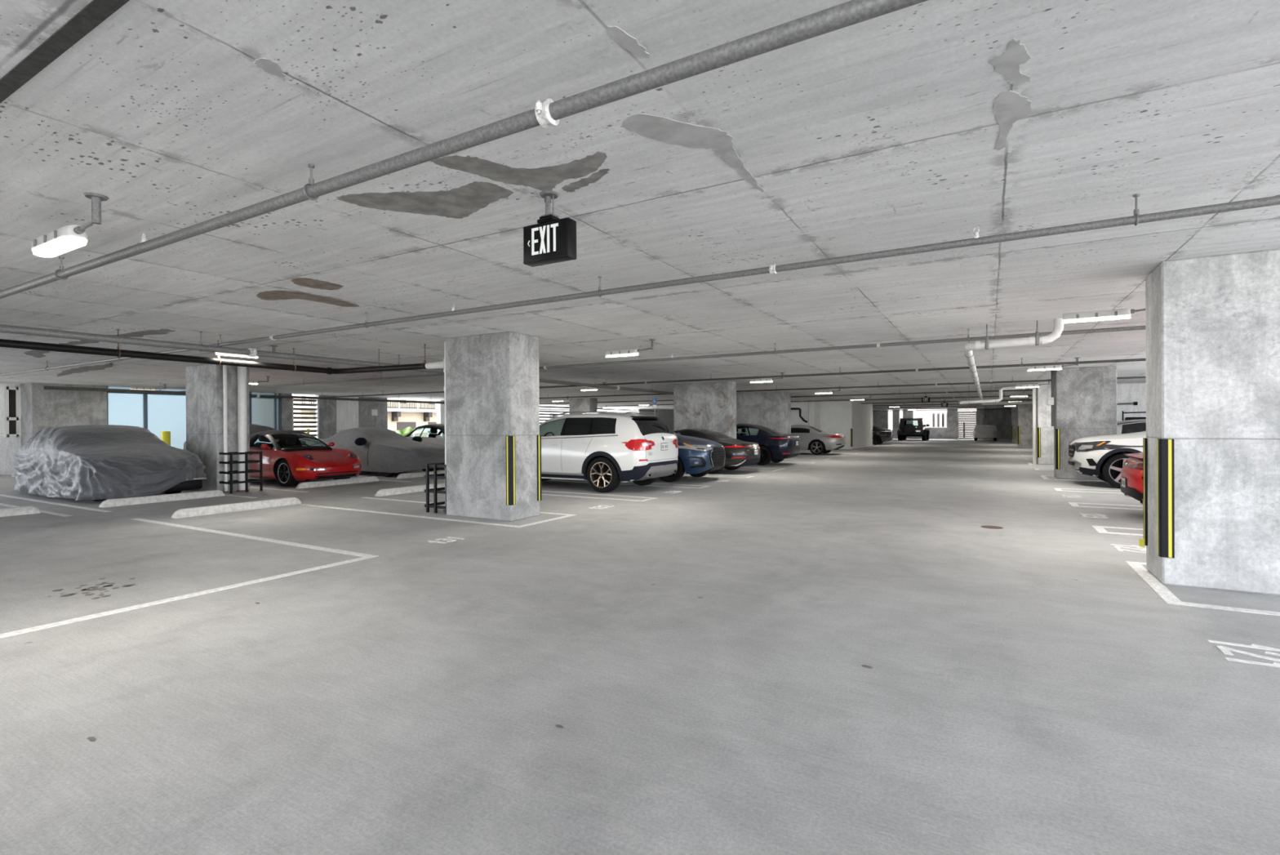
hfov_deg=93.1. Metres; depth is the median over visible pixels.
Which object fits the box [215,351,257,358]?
ceiling light
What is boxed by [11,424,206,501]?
car
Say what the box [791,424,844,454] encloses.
car
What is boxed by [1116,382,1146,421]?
wall
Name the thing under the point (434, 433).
car
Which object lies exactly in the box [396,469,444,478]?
wheel stop
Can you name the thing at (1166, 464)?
guard
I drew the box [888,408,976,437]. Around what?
building
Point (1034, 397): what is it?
drain pipe
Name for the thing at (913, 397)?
pipe
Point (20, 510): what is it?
wheel stop
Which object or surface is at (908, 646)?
floor
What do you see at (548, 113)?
pipe
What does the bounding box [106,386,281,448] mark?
window
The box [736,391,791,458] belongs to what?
column
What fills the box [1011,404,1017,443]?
column
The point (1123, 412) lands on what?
luggage cart
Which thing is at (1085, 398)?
column
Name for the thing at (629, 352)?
ceiling light
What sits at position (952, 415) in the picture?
wall
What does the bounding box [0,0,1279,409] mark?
ceiling
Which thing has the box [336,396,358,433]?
column
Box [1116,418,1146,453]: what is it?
car
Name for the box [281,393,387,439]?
wall
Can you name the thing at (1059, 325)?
drain pipe
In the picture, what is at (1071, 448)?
grille
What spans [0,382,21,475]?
wall
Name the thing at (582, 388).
ceiling light
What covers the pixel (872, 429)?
guard
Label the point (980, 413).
wall
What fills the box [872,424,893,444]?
car
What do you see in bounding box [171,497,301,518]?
wheel stop
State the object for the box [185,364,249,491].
column
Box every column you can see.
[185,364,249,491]
[445,331,539,520]
[568,397,597,413]
[673,381,736,468]
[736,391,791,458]
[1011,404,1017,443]
[1017,398,1032,448]
[1036,382,1053,464]
[1053,365,1116,479]
[1145,248,1279,595]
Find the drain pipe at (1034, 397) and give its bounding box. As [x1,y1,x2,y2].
[959,383,1036,464]
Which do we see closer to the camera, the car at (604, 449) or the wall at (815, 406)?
the car at (604, 449)
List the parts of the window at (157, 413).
pane, pane, pane, pane, pane, pane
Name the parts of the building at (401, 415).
railing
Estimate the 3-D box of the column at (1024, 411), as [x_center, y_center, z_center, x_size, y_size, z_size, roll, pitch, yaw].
[21.781,-0.215,33.788,1.180,2.740,0.700,0,0,30]
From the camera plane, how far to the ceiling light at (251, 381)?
15.78 m
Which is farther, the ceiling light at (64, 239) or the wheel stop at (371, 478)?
the wheel stop at (371, 478)
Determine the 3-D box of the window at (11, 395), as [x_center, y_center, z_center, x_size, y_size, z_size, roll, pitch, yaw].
[-18.885,-0.474,18.226,0.060,1.535,0.360,0,0,30]
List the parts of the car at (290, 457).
sill trim, windshield frame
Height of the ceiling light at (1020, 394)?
0.231 m
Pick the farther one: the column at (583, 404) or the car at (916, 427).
the car at (916, 427)
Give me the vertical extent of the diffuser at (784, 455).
0.109 m
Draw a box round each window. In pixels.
[3,386,21,437]
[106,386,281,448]
[292,398,319,439]
[539,408,568,423]
[957,410,976,439]
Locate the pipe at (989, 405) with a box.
[872,404,1017,408]
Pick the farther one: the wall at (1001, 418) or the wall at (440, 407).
the wall at (1001, 418)
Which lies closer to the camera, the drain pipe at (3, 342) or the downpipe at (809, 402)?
the drain pipe at (3, 342)
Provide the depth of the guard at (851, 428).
33.42 m
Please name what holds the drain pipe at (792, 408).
hanging from the ceiling
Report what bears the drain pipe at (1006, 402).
hanging from the ceiling
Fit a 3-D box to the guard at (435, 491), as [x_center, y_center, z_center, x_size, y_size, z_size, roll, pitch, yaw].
[-3.118,0.968,9.828,0.564,0.780,0.530,0,0,30]
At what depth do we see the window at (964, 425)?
54.66 m
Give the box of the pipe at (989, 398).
[861,398,1032,404]
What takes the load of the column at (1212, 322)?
on the floor
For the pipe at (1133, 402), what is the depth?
20.82 m
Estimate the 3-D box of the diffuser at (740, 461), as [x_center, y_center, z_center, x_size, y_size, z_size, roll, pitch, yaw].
[3.091,0.984,17.406,0.529,0.221,1.537,0,0,30]
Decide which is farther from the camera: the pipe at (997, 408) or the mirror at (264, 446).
the pipe at (997, 408)
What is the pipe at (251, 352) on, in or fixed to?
hanging from the ceiling
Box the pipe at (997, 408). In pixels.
[872,408,1011,411]
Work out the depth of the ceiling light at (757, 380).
16.05 m
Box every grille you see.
[315,470,358,477]
[710,445,724,466]
[710,465,723,471]
[1067,444,1075,457]
[1067,459,1074,465]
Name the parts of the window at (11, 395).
pane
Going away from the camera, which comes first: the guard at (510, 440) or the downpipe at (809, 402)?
the guard at (510, 440)
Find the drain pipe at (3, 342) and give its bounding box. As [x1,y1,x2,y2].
[0,328,426,374]
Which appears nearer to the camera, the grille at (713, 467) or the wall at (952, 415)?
the grille at (713, 467)
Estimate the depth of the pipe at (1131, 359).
14.40 m
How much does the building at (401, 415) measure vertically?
7.000 m
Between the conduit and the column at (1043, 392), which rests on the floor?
the column at (1043, 392)
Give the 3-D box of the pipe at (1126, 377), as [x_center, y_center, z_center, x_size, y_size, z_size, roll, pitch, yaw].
[3.436,-1.357,21.901,32.100,0.190,0.110,0,0,30]
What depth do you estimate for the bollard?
17.94 m
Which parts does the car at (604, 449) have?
sill trim, pillar trim, window trim, roof rail, pillar trim, arch trim, bumper trim, roof rail, plate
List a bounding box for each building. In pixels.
[292,395,436,436]
[539,405,568,424]
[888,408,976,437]
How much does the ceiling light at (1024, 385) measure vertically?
0.231 m
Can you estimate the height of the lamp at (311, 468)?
0.061 m
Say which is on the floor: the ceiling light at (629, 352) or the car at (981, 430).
the car at (981, 430)
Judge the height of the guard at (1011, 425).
1.000 m
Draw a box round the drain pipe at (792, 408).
[791,407,807,422]
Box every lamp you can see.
[296,467,305,470]
[310,467,325,471]
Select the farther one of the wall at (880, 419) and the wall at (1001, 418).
the wall at (880, 419)
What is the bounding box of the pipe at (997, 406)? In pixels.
[872,405,1011,409]
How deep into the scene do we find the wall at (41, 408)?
18.41 m
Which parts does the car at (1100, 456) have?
skid plate, bumper trim, arch trim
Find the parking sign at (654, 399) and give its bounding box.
[652,397,656,416]
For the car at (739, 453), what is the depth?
17.09 m
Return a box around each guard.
[218,451,262,493]
[424,462,446,514]
[506,435,515,505]
[537,435,541,500]
[850,428,852,446]
[871,429,875,445]
[1011,425,1013,439]
[1017,426,1019,444]
[1036,427,1040,457]
[1054,428,1060,469]
[1138,437,1147,546]
[1157,438,1174,558]
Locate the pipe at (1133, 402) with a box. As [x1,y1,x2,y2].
[1116,401,1137,404]
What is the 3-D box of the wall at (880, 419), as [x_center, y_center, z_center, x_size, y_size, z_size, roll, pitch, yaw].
[24.607,-0.299,57.548,8.200,2.740,0.300,0,0,30]
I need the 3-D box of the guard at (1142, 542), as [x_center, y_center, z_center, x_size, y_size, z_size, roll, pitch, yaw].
[4.737,0.606,5.652,0.132,1.015,0.073,0,0,-15]
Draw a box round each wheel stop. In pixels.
[0,505,40,516]
[98,489,225,507]
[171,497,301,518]
[296,475,378,488]
[374,482,444,496]
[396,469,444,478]
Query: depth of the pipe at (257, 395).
21.06 m
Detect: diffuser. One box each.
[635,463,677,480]
[730,457,759,466]
[782,453,799,457]
[1120,482,1142,501]
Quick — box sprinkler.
[270,345,277,351]
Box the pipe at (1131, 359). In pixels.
[327,357,1146,397]
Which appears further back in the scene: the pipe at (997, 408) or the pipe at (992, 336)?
the pipe at (997, 408)
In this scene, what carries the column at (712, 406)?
on the floor
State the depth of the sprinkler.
10.11 m
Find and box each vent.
[741,442,757,444]
[1086,458,1098,466]
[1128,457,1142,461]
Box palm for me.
[394,426,413,435]
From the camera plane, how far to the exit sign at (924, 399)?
26.82 m
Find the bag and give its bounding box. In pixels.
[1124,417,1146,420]
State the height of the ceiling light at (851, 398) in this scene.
0.231 m
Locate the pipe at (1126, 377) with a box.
[435,376,1146,401]
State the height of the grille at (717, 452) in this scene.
0.491 m
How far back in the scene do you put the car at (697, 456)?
14.53 m
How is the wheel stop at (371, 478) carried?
on the floor
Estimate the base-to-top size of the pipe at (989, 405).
0.190 m
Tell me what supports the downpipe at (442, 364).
on the floor
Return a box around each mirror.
[260,444,271,448]
[328,441,334,446]
[435,435,442,439]
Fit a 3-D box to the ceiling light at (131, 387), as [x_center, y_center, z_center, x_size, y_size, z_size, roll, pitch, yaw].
[-14.908,-1.228,18.404,0.140,0.231,0.930,0,0,30]
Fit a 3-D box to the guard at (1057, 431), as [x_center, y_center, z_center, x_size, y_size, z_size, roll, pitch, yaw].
[10.380,0.535,15.059,0.096,1.000,0.096,0,0,30]
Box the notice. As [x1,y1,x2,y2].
[371,408,377,415]
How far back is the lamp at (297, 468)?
13.69 m
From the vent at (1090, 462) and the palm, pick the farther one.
the palm
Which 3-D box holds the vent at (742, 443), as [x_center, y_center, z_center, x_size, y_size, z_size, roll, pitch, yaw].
[3.169,0.463,17.357,0.142,0.035,1.248,0,0,30]
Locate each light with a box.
[31,191,109,257]
[129,383,167,390]
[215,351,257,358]
[248,375,268,384]
[552,395,568,401]
[581,382,605,390]
[605,338,656,357]
[750,372,784,382]
[815,386,841,393]
[850,395,871,399]
[1010,390,1036,396]
[1016,378,1051,387]
[1027,357,1079,370]
[1062,307,1145,323]
[1123,460,1142,469]
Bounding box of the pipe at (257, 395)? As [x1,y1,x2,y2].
[43,382,657,411]
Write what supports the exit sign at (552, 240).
hanging from the ceiling
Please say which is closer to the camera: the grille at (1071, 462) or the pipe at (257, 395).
the grille at (1071, 462)
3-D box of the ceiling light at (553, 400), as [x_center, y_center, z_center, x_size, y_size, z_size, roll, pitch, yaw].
[-3.640,-1.316,27.823,0.930,0.231,0.140,0,0,30]
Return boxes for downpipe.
[222,364,228,493]
[236,365,248,491]
[425,341,446,511]
[808,399,810,425]
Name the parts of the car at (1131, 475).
plate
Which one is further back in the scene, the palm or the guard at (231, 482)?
the palm
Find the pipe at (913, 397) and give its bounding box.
[597,392,1036,406]
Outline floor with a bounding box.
[0,438,1279,854]
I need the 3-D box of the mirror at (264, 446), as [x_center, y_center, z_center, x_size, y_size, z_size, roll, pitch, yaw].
[-8.832,0.458,14.310,0.093,0.138,0.232,0,0,30]
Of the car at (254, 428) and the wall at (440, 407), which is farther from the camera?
the wall at (440, 407)
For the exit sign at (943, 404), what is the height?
0.400 m
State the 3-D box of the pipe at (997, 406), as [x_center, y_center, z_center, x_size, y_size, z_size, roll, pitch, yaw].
[19.557,-1.525,49.890,32.100,0.190,0.110,0,0,30]
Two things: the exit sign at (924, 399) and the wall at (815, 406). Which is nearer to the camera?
the exit sign at (924, 399)
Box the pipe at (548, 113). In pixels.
[0,0,928,298]
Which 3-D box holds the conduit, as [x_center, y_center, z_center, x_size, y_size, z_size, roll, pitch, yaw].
[10.258,-0.749,15.130,0.140,1.440,0.150,0,0,30]
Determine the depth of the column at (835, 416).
34.09 m
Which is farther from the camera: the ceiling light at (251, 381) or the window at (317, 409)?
the window at (317, 409)
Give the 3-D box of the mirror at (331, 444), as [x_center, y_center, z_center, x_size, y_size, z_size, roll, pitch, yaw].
[-8.023,0.449,15.714,0.093,0.138,0.232,0,0,30]
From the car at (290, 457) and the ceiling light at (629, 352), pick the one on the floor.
the car at (290, 457)
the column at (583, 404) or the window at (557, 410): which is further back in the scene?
the window at (557, 410)
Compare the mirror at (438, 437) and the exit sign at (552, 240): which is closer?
the exit sign at (552, 240)
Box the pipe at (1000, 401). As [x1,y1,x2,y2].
[652,400,1000,410]
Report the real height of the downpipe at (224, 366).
2.740 m
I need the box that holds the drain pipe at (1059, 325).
[963,318,1063,403]
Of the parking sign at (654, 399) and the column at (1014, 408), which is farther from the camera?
the column at (1014, 408)
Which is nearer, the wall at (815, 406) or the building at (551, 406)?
the wall at (815, 406)
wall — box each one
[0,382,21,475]
[20,382,106,445]
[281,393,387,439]
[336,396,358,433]
[436,400,444,423]
[633,408,674,431]
[791,400,819,429]
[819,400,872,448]
[872,409,946,439]
[946,408,957,439]
[976,408,984,439]
[984,408,1011,439]
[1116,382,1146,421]
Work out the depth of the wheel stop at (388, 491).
12.51 m
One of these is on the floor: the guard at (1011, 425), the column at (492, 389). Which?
the column at (492, 389)
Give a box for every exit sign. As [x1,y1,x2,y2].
[523,190,576,266]
[921,393,929,402]
[941,399,947,406]
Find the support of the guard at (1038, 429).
attached to the column at (1043, 392)
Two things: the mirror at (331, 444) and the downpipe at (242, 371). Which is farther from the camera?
the mirror at (331, 444)
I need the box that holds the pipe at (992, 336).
[185,325,1145,391]
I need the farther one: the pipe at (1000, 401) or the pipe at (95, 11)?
the pipe at (1000, 401)
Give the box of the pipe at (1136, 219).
[0,193,1279,376]
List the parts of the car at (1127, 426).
window trim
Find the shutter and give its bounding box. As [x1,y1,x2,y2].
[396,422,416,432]
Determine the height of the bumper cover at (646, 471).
0.302 m
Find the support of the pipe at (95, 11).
attached to the ceiling
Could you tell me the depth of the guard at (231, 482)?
12.90 m
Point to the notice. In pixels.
(374, 412)
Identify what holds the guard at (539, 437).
attached to the column at (492, 389)
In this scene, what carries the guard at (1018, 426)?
attached to the column at (1024, 411)
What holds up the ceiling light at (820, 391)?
attached to the ceiling
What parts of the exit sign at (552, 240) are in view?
trim, stem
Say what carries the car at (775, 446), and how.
on the floor
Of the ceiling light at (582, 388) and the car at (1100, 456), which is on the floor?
the car at (1100, 456)
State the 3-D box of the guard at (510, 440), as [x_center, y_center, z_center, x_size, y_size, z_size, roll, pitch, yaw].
[-1.871,0.620,8.764,0.096,1.000,0.096,0,0,30]
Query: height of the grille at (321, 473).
0.095 m
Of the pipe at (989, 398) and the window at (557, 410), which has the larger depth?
the window at (557, 410)
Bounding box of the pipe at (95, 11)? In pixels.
[0,0,129,102]
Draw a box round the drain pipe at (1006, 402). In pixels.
[981,394,1032,404]
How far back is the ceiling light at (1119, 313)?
6.66 m
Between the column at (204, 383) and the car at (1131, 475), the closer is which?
the car at (1131, 475)
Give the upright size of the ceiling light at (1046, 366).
0.231 m
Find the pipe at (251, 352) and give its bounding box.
[0,324,673,394]
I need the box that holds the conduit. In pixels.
[1047,369,1053,426]
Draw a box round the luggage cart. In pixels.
[1122,410,1146,420]
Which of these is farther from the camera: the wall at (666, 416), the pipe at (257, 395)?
the wall at (666, 416)
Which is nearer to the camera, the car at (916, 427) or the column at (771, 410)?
the column at (771, 410)
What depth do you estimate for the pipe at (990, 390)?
24.58 m
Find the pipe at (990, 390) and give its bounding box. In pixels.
[539,386,1036,404]
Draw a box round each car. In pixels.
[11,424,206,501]
[183,423,277,449]
[249,430,362,486]
[320,426,444,476]
[404,423,444,446]
[539,408,678,492]
[659,431,725,481]
[673,427,760,473]
[736,422,799,465]
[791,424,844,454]
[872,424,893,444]
[897,417,929,440]
[973,424,997,440]
[1067,431,1146,488]
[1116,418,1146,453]
[1120,452,1143,505]
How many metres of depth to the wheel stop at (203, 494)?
11.26 m
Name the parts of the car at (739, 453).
roof panel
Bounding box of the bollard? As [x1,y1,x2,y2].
[160,431,170,445]
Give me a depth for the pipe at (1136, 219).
4.49 m
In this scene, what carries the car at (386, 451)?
on the floor

